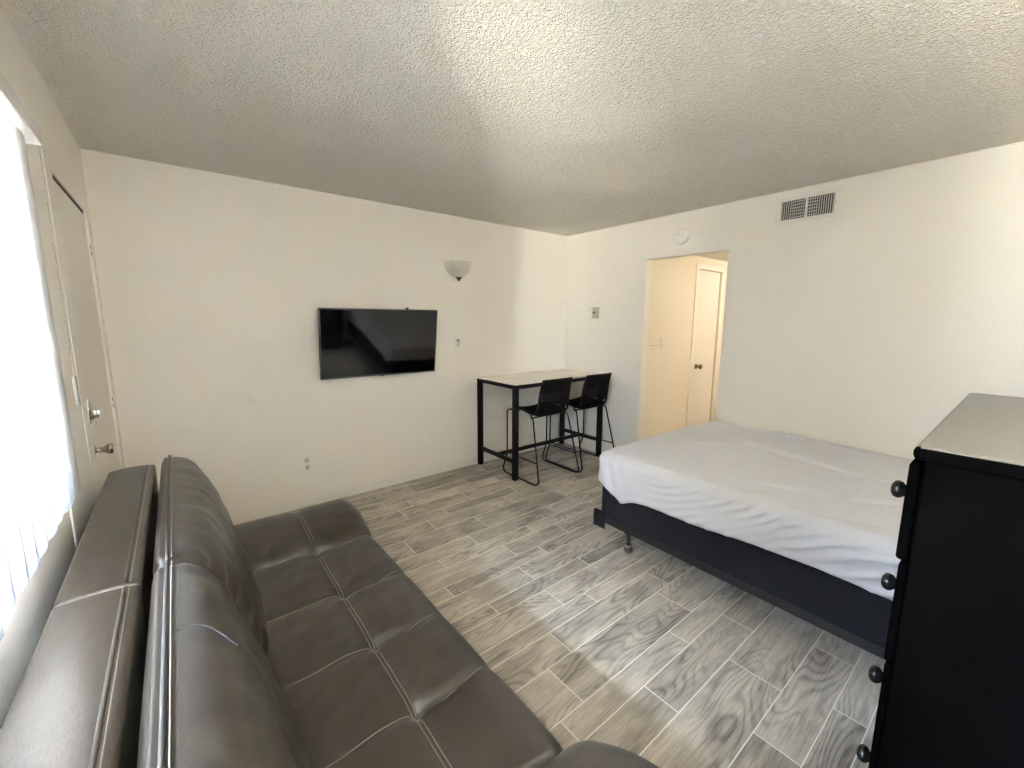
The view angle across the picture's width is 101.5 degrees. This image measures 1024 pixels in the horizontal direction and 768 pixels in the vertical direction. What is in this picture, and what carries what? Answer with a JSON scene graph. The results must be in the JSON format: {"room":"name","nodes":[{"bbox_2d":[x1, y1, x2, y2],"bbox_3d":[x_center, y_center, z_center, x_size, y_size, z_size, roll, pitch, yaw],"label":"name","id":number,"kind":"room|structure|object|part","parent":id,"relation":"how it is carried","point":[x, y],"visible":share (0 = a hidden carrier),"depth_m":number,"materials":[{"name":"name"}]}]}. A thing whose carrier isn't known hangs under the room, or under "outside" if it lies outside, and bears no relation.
{"room":"studio apartment","nodes":[
{"label":"studio apartment","id":0,"kind":"room"},
{"bbox_2d":[0,2,125,728],"bbox_3d":[-1.270,0.115,1.004,0.120,2.440,3.908,-7,11,-38],"label":"wall","id":1,"kind":"structure","parent":0,"point":[23,628],"depth_m":1.29,"materials":[{"name":"white paint"}]},
{"bbox_2d":[0,71,80,640],"bbox_3d":[-0.631,-0.070,0.354,0.108,0.936,1.993,-7,11,-38],"label":"vertical blind","id":2,"kind":"object","parent":1,"relation":"attached to","point":[40,482],"visible":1,"depth_m":0.84,"materials":[{"name":"white plastic"}]},
{"bbox_2d":[52,174,83,214],"bbox_3d":[-2.075,-0.875,1.924,0.044,0.021,0.848,-7,11,-38],"label":"trim","id":3,"kind":"structure","parent":1,"relation":"attached to","point":[54,178],"depth_m":1.91,"materials":[{"name":"black"}]},
{"bbox_2d":[25,143,123,548],"bbox_3d":[-1.896,0.135,1.901,0.008,2.126,1.470,-7,11,-38],"label":"trim","id":4,"kind":"structure","parent":1,"relation":"attached to","point":[84,502],"depth_m":1.55,"materials":[{"name":"white paint"}]},
{"bbox_2d":[53,180,120,489],"bbox_3d":[-2.055,0.139,2.104,0.107,2.034,0.847,-7,11,-38],"label":"door","id":5,"kind":"structure","parent":1,"relation":"in","point":[76,246],"depth_m":2.00,"materials":[{"name":"beige paint"}]},
{"bbox_3d":[-1.824,0.292,1.871,0.063,0.060,0.060,-7,11,-38],"label":"knob","id":6,"kind":"part","parent":5,"relation":"part of","materials":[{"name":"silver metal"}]},
{"bbox_2d":[80,148,567,515],"bbox_3d":[-0.943,-0.314,3.813,4.184,2.440,0.120,-7,11,-38],"label":"wall","id":7,"kind":"structure","parent":0,"point":[213,286],"depth_m":3.15,"materials":[{"name":"white paint"}]},
{"bbox_2d":[302,456,311,471],"bbox_3d":[-1.629,0.634,3.322,0.072,0.118,0.009,-7,11,-38],"label":"wall outlet","id":8,"kind":"object","parent":7,"relation":"attached to","point":[306,461],"visible":1,"depth_m":3.32,"materials":[{"name":"white plastic"}]},
{"bbox_2d":[330,451,339,465],"bbox_3d":[-1.460,0.613,3.456,0.072,0.118,0.008,-7,11,-38],"label":"outlet cover","id":9,"kind":"object","parent":7,"relation":"attached to","point":[335,455],"visible":1,"depth_m":3.45,"materials":[{"name":"white plastic"}]},
{"bbox_2d":[318,307,437,379],"bbox_3d":[-1.094,-0.352,3.509,0.984,0.577,0.142,-6,11,-37],"label":"television","id":10,"kind":"object","parent":7,"relation":"attached to","point":[353,342],"visible":1,"depth_m":3.45,"materials":[{"name":"black glass"}]},
{"bbox_2d":[230,437,558,524],"bbox_3d":[-0.907,0.862,3.943,3.944,0.075,0.008,-7,11,-38],"label":"baseboard","id":11,"kind":"structure","parent":7,"relation":"attached to","point":[293,505],"depth_m":3.58,"materials":[{"name":"white paint"}]},
{"bbox_2d":[444,260,471,280],"bbox_3d":[-0.477,-1.051,3.905,0.284,0.178,0.143,-7,11,-38],"label":"wall sconce","id":12,"kind":"object","parent":7,"relation":"attached to","point":[457,269],"visible":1,"depth_m":3.86,"materials":[{"name":"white glass"}]},
{"bbox_2d":[455,337,460,348],"bbox_3d":[-0.523,-0.399,4.056,0.070,0.115,0.009,-7,11,-38],"label":"light switch","id":13,"kind":"object","parent":7,"relation":"attached to","point":[457,339],"visible":1,"depth_m":4.05,"materials":[{"name":"white plastic"}]},
{"bbox_2d":[0,0,1023,235],"bbox_3d":[0.321,-1.327,2.067,4.184,0.100,4.148,-7,11,-38],"label":"ceiling","id":14,"kind":"structure","parent":0,"point":[559,117],"depth_m":1.76,"materials":[{"name":"white paint"}]},
{"bbox_2d":[234,443,885,767],"bbox_3d":[1.232,1.056,3.172,6.494,0.060,4.116,-7,11,-38],"label":"floor","id":15,"kind":"structure","parent":0,"point":[646,652],"depth_m":2.04,"materials":[{"name":"grey tile"}]},
{"bbox_2d":[0,455,659,767],"bbox_3d":[-0.628,0.857,1.310,1.032,0.885,2.310,-7,11,-38],"label":"sofa","id":16,"kind":"object","parent":15,"relation":"on","point":[175,634],"visible":1,"depth_m":1.07,"materials":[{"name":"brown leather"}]},
{"bbox_3d":[-0.639,0.876,0.617,0.153,0.658,1.070,-7,11,-38],"label":"frame","id":17,"kind":"part","parent":16,"relation":"part of","materials":[{"name":"brown leather"}]},
{"bbox_3d":[-1.312,0.747,1.446,0.153,0.658,1.079,-7,11,-38],"label":"frame","id":18,"kind":"part","parent":16,"relation":"part of","materials":[{"name":"brown leather"}]},
{"bbox_2d":[153,457,267,655],"bbox_3d":[-1.156,0.619,1.601,0.268,0.495,1.095,-7,11,-38],"label":"cushion","id":19,"kind":"object","parent":16,"relation":"on","point":[194,526],"depth_m":1.37,"materials":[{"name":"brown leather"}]},
{"bbox_2d":[137,563,310,767],"bbox_3d":[-0.461,0.753,0.741,0.265,0.495,1.158,-7,11,-38],"label":"cushion","id":20,"kind":"object","parent":16,"relation":"on","point":[212,697],"depth_m":0.77,"materials":[{"name":"brown leather"}]},
{"bbox_3d":[-1.105,0.848,2.116,0.695,0.316,0.470,-7,11,-38],"label":"armrest","id":21,"kind":"part","parent":16,"relation":"part of","materials":[{"name":"brown leather"}]},
{"bbox_3d":[-0.547,0.982,1.415,0.675,0.266,1.430,-7,11,-38],"label":"seat","id":22,"kind":"part","parent":16,"relation":"part of","materials":[{"name":"brown leather"}]},
{"bbox_3d":[0.052,1.026,0.715,0.737,0.396,0.500,-7,11,-38],"label":"armrest","id":23,"kind":"part","parent":16,"relation":"part of","materials":[{"name":"brown leather"}]},
{"bbox_2d":[477,369,602,480],"bbox_3d":[0.320,0.363,4.452,1.243,0.916,0.617,-7,11,-38],"label":"bar table","id":24,"kind":"object","parent":15,"relation":"on","point":[516,381],"visible":0.88,"depth_m":4.26,"materials":[{"name":"black metal"}]},
{"bbox_3d":[-0.326,0.390,4.303,0.046,0.904,0.046,-7,11,-38],"label":"leg","id":25,"kind":"part","parent":24,"relation":"part of","materials":[{"name":"black metal"}]},
{"bbox_3d":[0.031,0.459,3.863,0.046,0.904,0.046,-7,11,-38],"label":"leg","id":26,"kind":"part","parent":24,"relation":"part of","materials":[{"name":"black metal"}]},
{"bbox_3d":[0.609,0.280,5.043,0.046,0.904,0.046,-7,11,-38],"label":"leg","id":27,"kind":"part","parent":24,"relation":"part of","materials":[{"name":"black metal"}]},
{"bbox_3d":[0.965,0.348,4.603,0.046,0.904,0.046,-7,11,-38],"label":"leg","id":28,"kind":"part","parent":24,"relation":"part of","materials":[{"name":"black metal"}]},
{"bbox_2d":[503,377,578,485],"bbox_3d":[0.284,0.397,4.052,0.550,0.969,0.530,-7,11,-38],"label":"bar stool","id":29,"kind":"object","parent":15,"relation":"on","point":[557,391],"visible":0.98,"depth_m":3.89,"materials":[{"name":"black metal"}]},
{"bbox_3d":[0.105,0.575,3.934,0.091,0.652,0.530,-7,11,-38],"label":"sled leg","id":30,"kind":"part","parent":29,"relation":"part of","materials":[{"name":"black metal"}]},
{"bbox_3d":[0.281,0.247,4.034,0.412,0.081,0.321,-7,11,-38],"label":"woven seat","id":31,"kind":"part","parent":29,"relation":"part of","materials":[{"name":"black wicker"}]},
{"bbox_3d":[0.410,0.093,3.848,0.395,0.277,0.092,-7,11,-38],"label":"woven backrest","id":32,"kind":"part","parent":29,"relation":"part of","materials":[{"name":"black wicker"}]},
{"bbox_3d":[0.463,0.533,4.218,0.091,0.652,0.530,-7,11,-38],"label":"sled leg","id":33,"kind":"part","parent":29,"relation":"part of","materials":[{"name":"black metal"}]},
{"bbox_2d":[545,373,613,472],"bbox_3d":[0.731,0.348,4.386,0.550,0.969,0.530,-7,11,-38],"label":"bar stool","id":34,"kind":"object","parent":15,"relation":"on","point":[587,400],"visible":0.93,"depth_m":4.22,"materials":[{"name":"black metal"}]},
{"bbox_3d":[0.551,0.525,4.269,0.091,0.652,0.530,-7,11,-38],"label":"sled leg","id":35,"kind":"part","parent":34,"relation":"part of","materials":[{"name":"black metal"}]},
{"bbox_3d":[0.727,0.198,4.369,0.412,0.081,0.321,-7,11,-38],"label":"woven seat","id":36,"kind":"part","parent":34,"relation":"part of","materials":[{"name":"black wicker"}]},
{"bbox_3d":[0.856,0.044,4.183,0.395,0.277,0.092,-7,11,-38],"label":"woven backrest","id":37,"kind":"part","parent":34,"relation":"part of","materials":[{"name":"black wicker"}]},
{"bbox_3d":[0.909,0.483,4.552,0.091,0.652,0.530,-7,11,-38],"label":"sled leg","id":38,"kind":"part","parent":34,"relation":"part of","materials":[{"name":"black metal"}]},
{"bbox_2d":[593,508,884,659],"bbox_3d":[1.770,1.014,2.516,1.501,0.226,2.036,-6,11,-37],"label":"bed base","id":39,"kind":"object","parent":15,"relation":"on","point":[599,519],"visible":0.34,"depth_m":2.09,"materials":[{"name":"black metal"}]},
{"bbox_3d":[0.755,0.993,2.704,0.032,0.093,0.032,-6,11,-37],"label":"leg","id":40,"kind":"part","parent":39,"relation":"part of","materials":[{"name":"black metal"}]},
{"bbox_2d":[602,486,892,647],"bbox_3d":[1.795,0.829,2.457,1.458,0.299,2.060,-6,11,-37],"label":"box spring","id":41,"kind":"object","parent":39,"relation":"on","point":[846,605],"visible":0.14,"depth_m":1.99,"materials":[{"name":"black fabric"}]},
{"bbox_2d":[856,393,1023,767],"bbox_3d":[1.206,0.722,0.956,0.920,1.272,0.514,-7,11,-38],"label":"dresser","id":42,"kind":"object","parent":15,"relation":"on","point":[951,679],"visible":1,"depth_m":0.73,"materials":[{"name":"black paint"}]},
{"bbox_3d":[0.807,0.846,0.952,0.037,0.037,0.036,-7,11,-38],"label":"knob","id":43,"kind":"part","parent":42,"relation":"part of","materials":[{"name":"black metal"}]},
{"bbox_3d":[1.076,0.821,1.135,0.892,0.202,0.012,-7,11,-38],"label":"drawer","id":44,"kind":"part","parent":42,"relation":"part of","materials":[{"name":"black paint"}]},
{"bbox_3d":[0.808,0.643,0.921,0.037,0.037,0.036,-7,11,-38],"label":"knob","id":45,"kind":"part","parent":42,"relation":"part of","materials":[{"name":"black metal"}]},
{"bbox_3d":[1.077,0.610,1.103,0.892,0.212,0.012,-7,11,-38],"label":"drawer","id":46,"kind":"part","parent":42,"relation":"part of","materials":[{"name":"black paint"}]},
{"bbox_3d":[0.808,0.423,0.889,0.037,0.037,0.036,-7,11,-38],"label":"knob","id":47,"kind":"part","parent":42,"relation":"part of","materials":[{"name":"black metal"}]},
{"bbox_3d":[1.077,0.398,1.071,0.892,0.206,0.013,-7,11,-38],"label":"drawer","id":48,"kind":"part","parent":42,"relation":"part of","materials":[{"name":"black paint"}]},
{"bbox_3d":[0.805,0.218,0.862,0.037,0.037,0.036,-7,11,-38],"label":"knob","id":49,"kind":"part","parent":42,"relation":"part of","materials":[{"name":"black metal"}]},
{"bbox_3d":[1.075,0.195,1.044,0.892,0.190,0.016,-7,11,-38],"label":"drawer","id":50,"kind":"part","parent":42,"relation":"part of","materials":[{"name":"black paint"}]},
{"bbox_2d":[643,255,727,438],"bbox_3d":[2.218,-0.365,5.008,2.278,2.200,0.100,-7,11,-38],"label":"wall","id":51,"kind":"structure","parent":0,"point":[672,292],"depth_m":4.54,"materials":[{"name":"beige paint"}]},
{"bbox_2d":[660,337,663,347],"bbox_3d":[1.583,-0.439,4.407,0.070,0.114,0.014,-7,11,-38],"label":"hall light switch","id":52,"kind":"object","parent":51,"relation":"attached to","point":[661,338],"visible":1,"depth_m":4.40,"materials":[{"name":"white plastic"}]},
{"bbox_2d":[689,270,719,425],"bbox_3d":[2.316,-0.300,5.022,0.542,2.052,0.110,-7,11,-38],"label":"door","id":53,"kind":"structure","parent":51,"relation":"in","point":[709,282],"depth_m":5.02,"materials":[{"name":"beige paint"}]},
{"bbox_2d":[685,263,724,426],"bbox_3d":[2.315,-0.328,5.019,0.666,2.124,0.012,-7,11,-38],"label":"trim","id":54,"kind":"structure","parent":51,"relation":"attached to","point":[699,266],"depth_m":4.91,"materials":[{"name":"white paint"}]},
{"bbox_2d":[695,251,728,261],"bbox_3d":[2.783,-1.405,4.220,2.378,0.100,1.770,-7,11,-38],"label":"ceiling","id":55,"kind":"structure","parent":0,"point":[723,256],"depth_m":4.61,"materials":[{"name":"white"}]},
{"bbox_2d":[564,141,1023,459],"bbox_3d":[1.894,-0.258,3.510,0.100,2.440,3.908,-7,11,-38],"label":"wall","id":56,"kind":"structure","parent":0,"point":[864,327],"depth_m":2.89,"materials":[{"name":"white paint"}]},
{"bbox_2d":[564,439,606,452],"bbox_3d":[0.959,0.745,4.749,0.012,0.075,1.044,-7,11,-38],"label":"baseboard","id":57,"kind":"structure","parent":56,"relation":"attached to","point":[586,446],"depth_m":4.88,"materials":[{"name":"white paint"}]},
{"bbox_2d":[587,307,598,318],"bbox_3d":[0.890,-0.781,4.591,0.035,0.124,0.145,-7,11,-38],"label":"thermostat","id":58,"kind":"object","parent":56,"relation":"attached to","point":[592,312],"visible":1,"depth_m":4.58,"materials":[{"name":"beige plastic"}]},
{"bbox_2d":[675,229,689,244],"bbox_3d":[1.510,-1.312,3.726,0.038,0.132,0.132,-7,11,-38],"label":"smoke detector","id":59,"kind":"object","parent":56,"relation":"attached to","point":[682,236],"visible":1,"depth_m":3.71,"materials":[{"name":"white plastic"}]},
{"bbox_2d":[775,187,842,225],"bbox_3d":[2.108,-1.266,2.992,0.020,0.188,0.400,-7,11,-38],"label":"air vent","id":60,"kind":"object","parent":56,"relation":"in","point":[824,203],"visible":1,"depth_m":2.98,"materials":[{"name":"white metal"}]},
{"bbox_3d":[1.796,0.597,2.422,1.431,0.165,2.036,-6,11,-37],"label":"mattress","id":61,"kind":"object","parent":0,"visible":0},
{"bbox_2d":[598,421,912,600],"bbox_3d":[1.774,0.627,2.416,1.533,0.330,2.093,-6,11,-37],"label":"sheet","id":62,"kind":"object","parent":61,"relation":"on","point":[832,509],"visible":0.76,"depth_m":2.23,"materials":[{"name":"white fabric"}]}
]}

